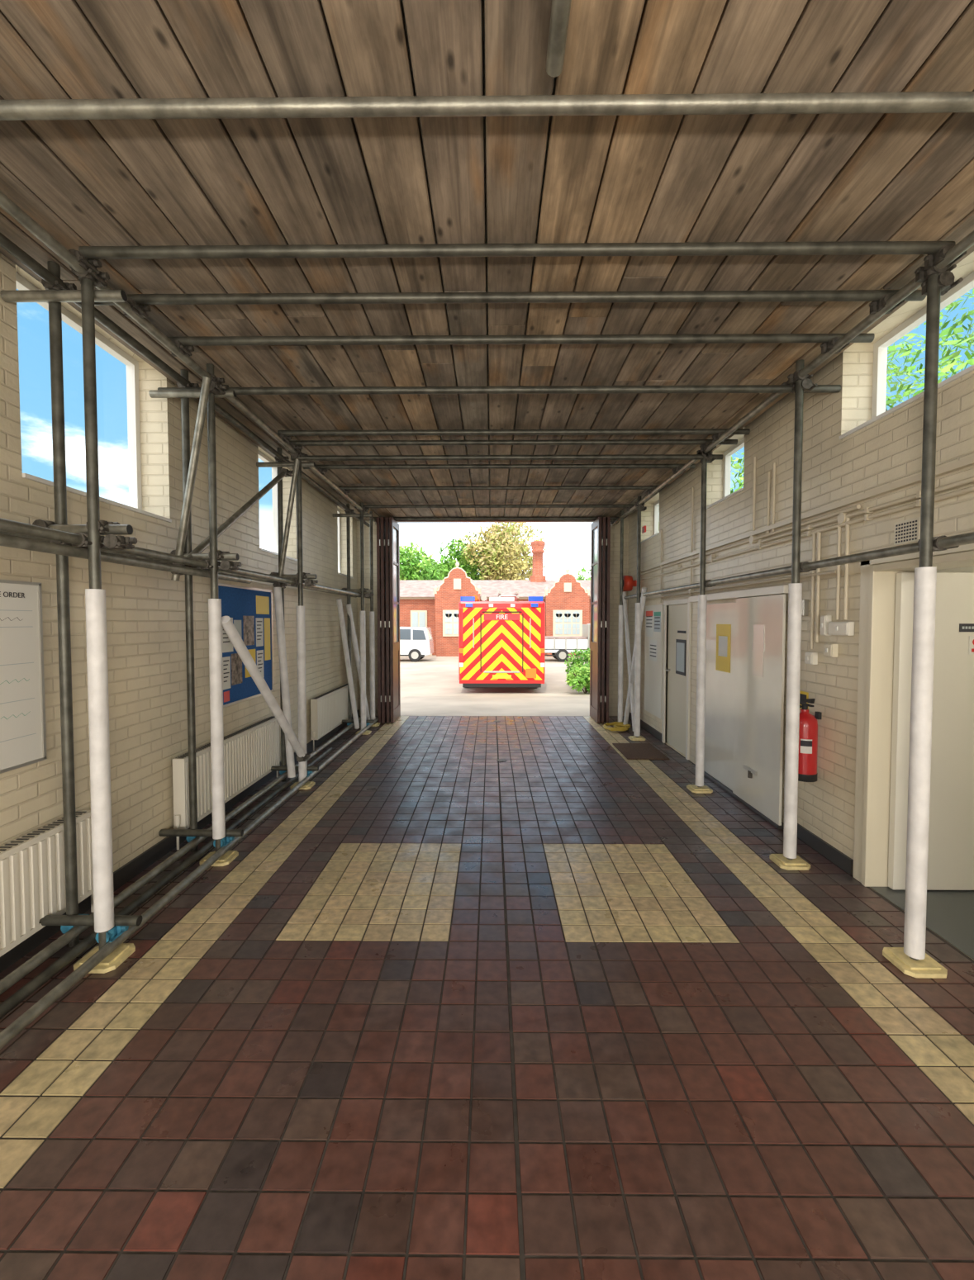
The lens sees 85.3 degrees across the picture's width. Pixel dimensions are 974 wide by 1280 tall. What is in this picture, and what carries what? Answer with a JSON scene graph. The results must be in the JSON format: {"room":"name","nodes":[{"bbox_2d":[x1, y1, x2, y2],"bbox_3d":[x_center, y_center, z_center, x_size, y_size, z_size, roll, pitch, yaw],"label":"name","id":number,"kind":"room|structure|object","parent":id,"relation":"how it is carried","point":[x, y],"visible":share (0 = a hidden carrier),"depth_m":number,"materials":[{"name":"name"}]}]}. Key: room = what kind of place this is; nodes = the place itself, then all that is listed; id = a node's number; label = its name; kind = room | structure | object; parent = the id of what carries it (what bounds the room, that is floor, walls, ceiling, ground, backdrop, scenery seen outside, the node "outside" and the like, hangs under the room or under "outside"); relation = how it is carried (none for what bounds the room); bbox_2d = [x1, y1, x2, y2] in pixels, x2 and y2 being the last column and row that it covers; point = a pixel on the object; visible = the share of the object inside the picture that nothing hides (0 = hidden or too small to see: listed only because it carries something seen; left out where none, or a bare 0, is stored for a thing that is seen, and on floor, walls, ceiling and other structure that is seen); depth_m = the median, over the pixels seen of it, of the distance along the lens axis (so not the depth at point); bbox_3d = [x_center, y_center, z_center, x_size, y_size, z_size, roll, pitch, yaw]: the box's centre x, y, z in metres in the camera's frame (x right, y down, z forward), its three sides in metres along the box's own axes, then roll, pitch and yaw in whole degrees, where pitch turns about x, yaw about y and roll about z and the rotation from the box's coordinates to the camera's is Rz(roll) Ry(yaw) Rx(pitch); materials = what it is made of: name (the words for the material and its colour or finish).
{"room":"emergency services station","nodes":[
{"label":"emergency services station","id":0,"kind":"room"},
{"bbox_2d":[0,252,358,872],"bbox_3d":[-2.437,-0.422,2.708,0.280,4.050,13.400,0,2,0],"label":"wall","id":1,"kind":"structure","parent":0,"point":[146,617],"depth_m":3.63,"materials":[{"name":"brick"}]},
{"bbox_2d":[0,579,47,773],"bbox_3d":[-2.291,0.183,2.168,0.019,0.910,1.100,0,2,0],"label":"whiteboard","id":2,"kind":"object","parent":1,"relation":"attached to","point":[22,704],"visible":1,"depth_m":2.60,"materials":[{"name":"white plastic"}]},
{"bbox_2d":[0,810,93,957],"bbox_3d":[-2.242,1.259,2.376,0.114,0.594,1.217,0,2,0],"label":"radiator","id":3,"kind":"object","parent":1,"relation":"attached to","point":[32,870],"visible":0.77,"depth_m":2.57,"materials":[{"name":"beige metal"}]},
{"bbox_2d":[15,271,171,522],"bbox_3d":[-2.415,-1.395,3.193,0.275,1.140,1.200,0,2,0],"label":"window","id":4,"kind":"structure","parent":1,"relation":"in","point":[132,365],"depth_m":3.73,"materials":[{"name":"white"}]},
{"bbox_2d":[0,709,359,972],"bbox_3d":[-2.289,1.502,2.640,0.018,0.110,13.130,0,2,0],"label":"baseboard","id":5,"kind":"structure","parent":1,"relation":"attached to","point":[128,871],"depth_m":3.46,"materials":[{"name":"grey"}]},
{"bbox_2d":[172,715,279,849],"bbox_3d":[-2.223,1.147,4.659,0.114,0.654,1.787,0,2,0],"label":"radiator","id":6,"kind":"object","parent":1,"relation":"attached to","point":[250,752],"visible":0.8,"depth_m":4.51,"materials":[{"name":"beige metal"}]},
{"bbox_2d":[218,583,273,707],"bbox_3d":[-2.263,0.032,4.984,0.027,1.060,1.120,0,2,0],"label":"notice board","id":7,"kind":"object","parent":1,"relation":"attached to","point":[249,609],"visible":0.8,"depth_m":4.96,"materials":[{"name":"blue fabric"}]},
{"bbox_2d":[258,450,297,561],"bbox_3d":[-2.393,-1.487,5.771,0.275,1.140,1.000,0,2,0],"label":"window","id":8,"kind":"structure","parent":1,"relation":"in","point":[263,457],"depth_m":6.22,"materials":[{"name":"white"}]},
{"bbox_2d":[310,683,348,750],"bbox_3d":[-2.198,1.044,7.532,0.114,0.654,1.737,0,2,0],"label":"radiator","id":9,"kind":"object","parent":1,"relation":"attached to","point":[328,709],"visible":0.84,"depth_m":7.16,"materials":[{"name":"white metal"}]},
{"bbox_2d":[336,507,353,578],"bbox_3d":[-2.370,-1.581,8.394,0.275,1.140,0.850,0,2,0],"label":"window","id":10,"kind":"structure","parent":1,"relation":"in","point":[338,509],"depth_m":8.78,"materials":[{"name":"white"}]},
{"bbox_2d":[320,0,644,483],"bbox_3d":[0.037,-2.541,2.510,5.470,0.200,14.000,0,2,0],"label":"ceiling","id":11,"kind":"structure","parent":0,"point":[482,2],"depth_m":2.79,"materials":[{"name":"grey paint"}]},
{"bbox_2d":[0,715,973,1279],"bbox_3d":[1.277,1.581,2.622,7.150,0.052,13.150,0,2,0],"label":"floor","id":12,"kind":"structure","parent":0,"point":[561,1008],"depth_m":2.03,"materials":[{"name":"tile"}]},
{"bbox_2d":[0,0,973,1049],"bbox_3d":[0.038,-0.130,2.647,4.650,3.367,12.700,0,2,0],"label":"scaffolding","id":13,"kind":"object","parent":12,"relation":"on","point":[60,538],"visible":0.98,"depth_m":2.62,"materials":[{"name":"grey metal"}]},
{"bbox_2d":[0,0,973,520],"bbox_3d":[-0.003,-1.831,2.511,4.550,0.041,13.044,0,2,0],"label":"deck","id":14,"kind":"object","parent":13,"relation":"on","point":[846,177],"visible":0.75,"depth_m":2.11,"materials":[{"name":"brown wood"}]},
{"bbox_2d":[496,758,506,762],"bbox_3d":[0.173,1.424,6.254,0.118,0.004,0.118,0,2,0],"label":"socket","id":15,"kind":"object","parent":12,"relation":"on","point":[498,760],"visible":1,"depth_m":6.25,"materials":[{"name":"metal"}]},
{"bbox_2d":[603,721,630,731],"bbox_3d":[1.983,1.321,8.050,0.403,0.067,0.503,0,2,0],"label":"coiled rope","id":16,"kind":"object","parent":12,"relation":"on","point":[618,726],"visible":1,"depth_m":7.99,"materials":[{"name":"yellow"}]},
{"bbox_2d":[611,743,669,759],"bbox_3d":[1.927,1.404,6.688,0.500,0.013,0.800,0,2,0],"label":"door mat","id":17,"kind":"object","parent":12,"relation":"on","point":[630,751],"visible":1,"depth_m":6.61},
{"bbox_2d":[356,483,628,715],"bbox_3d":[0.094,-0.657,9.257,4.670,4.050,0.250,0,2,0],"label":"wall","id":18,"kind":"structure","parent":0,"point":[615,529],"depth_m":9.13,"materials":[{"name":"paint"}]},
{"bbox_2d":[376,516,400,723],"bbox_3d":[-1.630,-0.319,8.778,0.255,3.290,0.660,0,2,0],"label":"door","id":19,"kind":"structure","parent":18,"relation":"in","point":[387,528],"depth_m":8.50,"materials":[{"name":"brown wood"}]},
{"bbox_2d":[395,514,595,522],"bbox_3d":[0.113,-2.068,8.991,3.790,0.110,0.120,0,2,0],"label":"trim","id":20,"kind":"structure","parent":18,"relation":"attached to","point":[571,520],"depth_m":8.97,"materials":[{"name":"brown wood"}]},
{"bbox_2d":[589,516,610,723],"bbox_3d":[1.865,-0.318,8.749,0.185,3.290,0.660,0,2,0],"label":"door","id":21,"kind":"structure","parent":18,"relation":"in","point":[600,527],"depth_m":8.47,"materials":[{"name":"brown wood"}]},
{"bbox_2d":[626,251,973,960],"bbox_3d":[2.503,-0.421,2.665,0.300,4.050,13.400,0,2,0],"label":"wall","id":22,"kind":"structure","parent":0,"point":[887,451],"depth_m":3.74,"materials":[{"name":"brick"}]},
{"bbox_2d":[622,575,636,591],"bbox_3d":[2.297,-0.917,8.553,0.232,0.259,0.259,0,2,0],"label":"fire alarm","id":23,"kind":"object","parent":22,"relation":"attached to","point":[628,582],"visible":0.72,"depth_m":8.46,"materials":[{"name":"red plastic"}]},
{"bbox_2d":[641,525,645,533],"bbox_3d":[2.404,-1.690,8.084,0.029,0.100,0.120,0,2,0],"label":"box","id":24,"kind":"object","parent":22,"relation":"attached to","point":[643,528],"visible":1,"depth_m":8.05,"materials":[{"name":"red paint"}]},
{"bbox_2d":[640,499,658,543],"bbox_3d":[2.540,-1.818,7.869,0.275,0.630,0.900,0,2,0],"label":"window","id":25,"kind":"structure","parent":22,"relation":"in","point":[656,504],"depth_m":8.27,"materials":[{"name":"white"}]},
{"bbox_2d":[665,603,687,755],"bbox_3d":[2.417,0.475,6.711,0.100,1.850,0.820,0,2,0],"label":"leaf","id":26,"kind":"object","parent":22,"relation":"attached to","point":[677,613],"visible":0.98,"depth_m":6.72,"materials":[{"name":"beige paint"}]},
{"bbox_2d":[661,598,691,759],"bbox_3d":[2.425,0.450,6.710,0.085,1.920,0.940,0,2,0],"label":"frame","id":27,"kind":"object","parent":22,"relation":"attached to","point":[680,601],"visible":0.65,"depth_m":6.32,"materials":[{"name":"white paint"}]},
{"bbox_2d":[706,437,744,509],"bbox_3d":[2.519,-1.728,5.370,0.275,0.630,0.900,0,2,0],"label":"window","id":28,"kind":"structure","parent":22,"relation":"in","point":[727,454],"depth_m":5.77,"materials":[{"name":"white"}]},
{"bbox_2d":[687,584,787,829],"bbox_3d":[2.348,0.502,5.111,0.089,1.930,1.980,0,2,0],"label":"track","id":29,"kind":"object","parent":22,"relation":"attached to","point":[777,590],"visible":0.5,"depth_m":4.73,"materials":[{"name":"grey metal"}]},
{"bbox_2d":[703,593,786,825],"bbox_3d":[2.349,0.529,4.937,0.063,1.830,1.570,0,2,0],"label":"double door","id":30,"kind":"structure","parent":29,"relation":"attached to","point":[744,711],"depth_m":4.67,"materials":[{"name":"grey metal"}]},
{"bbox_2d":[715,624,763,777],"bbox_3d":[2.325,0.524,4.922,0.039,1.340,1.000,0,2,4],"label":"fittings","id":31,"kind":"object","parent":30,"relation":"attached to","point":[722,659],"visible":1,"depth_m":5.09,"materials":[{"name":"grey"}]},
{"bbox_2d":[628,712,853,874],"bbox_3d":[2.363,1.508,2.600,0.018,0.100,13.130,0,2,0],"label":"baseboard","id":32,"kind":"structure","parent":22,"relation":"attached to","point":[828,851],"depth_m":3.74,"materials":[{"name":"grey"}]},
{"bbox_2d":[799,690,808,709],"bbox_3d":[2.381,0.488,3.990,0.004,0.200,0.140,0,2,0],"label":"sign","id":33,"kind":"object","parent":22,"relation":"attached to","point":[803,694],"visible":0.21,"depth_m":3.98,"materials":[{"name":"yellow"}]},
{"bbox_2d":[801,599,808,616],"bbox_3d":[2.356,-0.243,3.994,0.055,0.120,0.160,0,2,0],"label":"wall socket","id":34,"kind":"object","parent":22,"relation":"attached to","point":[804,612],"visible":0.27,"depth_m":3.92,"materials":[{"name":"grey plastic"}]},
{"bbox_2d":[640,455,973,649],"bbox_3d":[2.356,-0.788,3.154,0.041,1.750,10.400,0,2,0],"label":"conduit","id":35,"kind":"object","parent":22,"relation":"attached to","point":[842,519],"visible":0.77,"depth_m":3.77,"materials":[{"name":"beige"}]},
{"bbox_2d":[797,698,821,782],"bbox_3d":[2.263,0.702,3.773,0.180,0.592,0.211,2,3,43],"label":"fire extinguisher","id":36,"kind":"object","parent":22,"relation":"attached to","point":[808,729],"visible":0.56,"depth_m":3.72,"materials":[{"name":"red metal"}]},
{"bbox_2d":[804,651,817,664],"bbox_3d":[2.354,0.133,3.847,0.055,0.088,0.088,0,2,0],"label":"wall socket","id":37,"kind":"object","parent":22,"relation":"attached to","point":[810,657],"visible":1,"depth_m":3.81,"materials":[{"name":"white paint"}]},
{"bbox_2d":[820,615,831,635],"bbox_3d":[2.353,-0.102,3.679,0.055,0.140,0.060,0,2,0],"label":"wall socket","id":38,"kind":"object","parent":22,"relation":"attached to","point":[824,619],"visible":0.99,"depth_m":3.65,"materials":[{"name":"white paint"}]},
{"bbox_2d":[823,643,838,657],"bbox_3d":[2.353,0.070,3.625,0.055,0.090,0.090,0,2,0],"label":"wall socket","id":39,"kind":"object","parent":22,"relation":"attached to","point":[831,650],"visible":1,"depth_m":3.59,"materials":[{"name":"beige paint"}]},
{"bbox_2d":[828,621,853,635],"bbox_3d":[2.352,-0.076,3.519,0.055,0.090,0.200,0,2,0],"label":"wall socket","id":40,"kind":"object","parent":22,"relation":"attached to","point":[842,628],"visible":1,"depth_m":3.48,"materials":[{"name":"white paint"}]},
{"bbox_2d":[839,271,973,439],"bbox_3d":[2.498,-1.639,2.882,0.275,0.630,1.320,0,2,0],"label":"window","id":41,"kind":"structure","parent":22,"relation":"in","point":[879,348],"depth_m":3.31,"materials":[{"name":"white"}]},
{"bbox_2d":[893,516,919,545],"bbox_3d":[2.368,-0.612,2.980,0.013,0.130,0.180,0,2,0],"label":"air vent","id":42,"kind":"object","parent":22,"relation":"in","point":[907,531],"visible":1,"depth_m":2.97,"materials":[{"name":"beige paint"}]},
{"bbox_2d":[852,543,973,886],"bbox_3d":[2.499,0.516,2.764,0.310,2.070,1.210,0,2,0],"label":"frame","id":43,"kind":"object","parent":22,"relation":"attached to","point":[878,582],"visible":0.59,"depth_m":3.25,"materials":[{"name":"beige paint"}]},
{"bbox_2d":[887,572,973,890],"bbox_3d":[2.987,0.561,3.209,1.020,1.930,0.045,0,2,0],"label":"leaf","id":44,"kind":"object","parent":22,"relation":"attached to","point":[950,827],"visible":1,"depth_m":3.19,"materials":[{"name":"white paint"}]},
{"bbox_2d":[958,623,973,654],"bbox_3d":[2.927,-0.006,3.164,0.200,0.185,0.004,0,2,0],"label":"signs","id":45,"kind":"object","parent":44,"relation":"attached to","point":[962,627],"visible":1,"depth_m":3.16,"materials":[{"name":"grey"}]},
{"bbox_2d":[936,565,973,572],"bbox_3d":[3.814,0.310,3.931,2.300,2.400,0.100,0,2,0],"label":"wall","id":46,"kind":"structure","parent":0,"point":[967,569],"depth_m":3.85,"materials":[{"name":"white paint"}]},
{"label":"outside","id":47,"kind":"structure","parent":0,"visible":0},
{"bbox_2d":[399,654,589,715],"bbox_3d":[0.214,0.986,25.050,120.000,0.438,130.000,0,2,0],"label":"ground","id":48,"kind":"structure","parent":47,"point":[430,685],"depth_m":14.10,"materials":[{"name":"beige concrete"}]},
{"bbox_2d":[399,626,433,661],"bbox_3d":[-4.965,0.187,27.743,4.196,1.779,1.810,0,2,0],"label":"van","id":49,"kind":"object","parent":48,"relation":"on","point":[415,642],"visible":0.54,"depth_m":26.86,"materials":[{"name":"white paint"}]},
{"bbox_2d":[399,541,445,580],"bbox_3d":[-6.484,-3.775,43.936,6.195,8.602,6.315,-1,2,-20],"label":"tree","id":50,"kind":"object","parent":48,"relation":"on","point":[425,569],"visible":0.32,"depth_m":42.08,"materials":[{"name":"green plant"}]},
{"bbox_2d":[435,538,489,580],"bbox_3d":[-1.646,-4.343,47.700,6.759,9.468,6.553,-1,2,-24],"label":"tree","id":51,"kind":"object","parent":48,"relation":"on","point":[449,563],"visible":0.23,"depth_m":45.95,"materials":[{"name":"green plant"}]},
{"bbox_2d":[399,540,590,656],"bbox_3d":[0.296,-2.814,34.575,36.600,7.350,7.490,0,2,0],"label":"building","id":52,"kind":"structure","parent":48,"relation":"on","point":[433,604],"depth_m":31.02,"materials":[{"name":"brick"}]},
{"bbox_2d":[455,522,546,580],"bbox_3d":[1.517,-5.181,45.742,7.754,11.283,7.700,1,2,23],"label":"tree","id":53,"kind":"object","parent":48,"relation":"on","point":[504,557],"visible":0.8,"depth_m":43.70,"materials":[{"name":"green plant"}]},
{"bbox_2d":[458,591,545,687],"bbox_3d":[0.440,-0.048,18.184,2.760,2.879,7.286,0,2,0],"label":"fire engine","id":54,"kind":"object","parent":48,"relation":"on","point":[501,639],"visible":1,"depth_m":14.62,"materials":[{"name":"red paint"}]},
{"bbox_2d":[545,623,590,661],"bbox_3d":[4.787,0.103,27.706,5.100,1.949,1.910,0,2,0],"label":"flatbed truck","id":55,"kind":"object","parent":48,"relation":"on","point":[559,647],"visible":0.47,"depth_m":26.80,"materials":[{"name":"grey paint"}]},
{"bbox_2d":[564,647,589,673],"bbox_3d":[3.188,0.826,16.200,1.734,1.347,1.501,0,2,0],"label":"shrub","id":56,"kind":"object","parent":48,"relation":"on","point":[585,655],"visible":0.22,"depth_m":16.11,"materials":[{"name":"green plant"}]},
{"bbox_2d":[564,662,589,693],"bbox_3d":[2.736,1.046,14.592,1.148,1.071,1.384,0,2,0],"label":"shrub","id":57,"kind":"object","parent":48,"relation":"on","point":[576,677],"visible":0.55,"depth_m":14.36,"materials":[{"name":"green plant"}]},
{"bbox_2d":[573,565,590,579],"bbox_3d":[9.029,-3.142,47.681,5.552,7.069,4.892,0,2,0],"label":"tree","id":58,"kind":"object","parent":48,"relation":"on","point":[582,569],"visible":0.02,"depth_m":47.76,"materials":[{"name":"green plant"}]},
{"bbox_2d":[658,452,744,522],"bbox_3d":[8.187,-2.551,14.935,7.539,8.231,6.749,1,2,35],"label":"tree","id":59,"kind":"object","parent":48,"relation":"on","point":[737,466],"visible":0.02,"depth_m":14.59,"materials":[{"name":"green plant"}]},
{"bbox_2d":[730,288,973,492],"bbox_3d":[8.741,-3.148,8.701,9.021,9.870,8.333,0,2,0],"label":"tree","id":60,"kind":"object","parent":48,"relation":"on","point":[950,362],"visible":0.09,"depth_m":8.48,"materials":[{"name":"green plant"}]}
]}

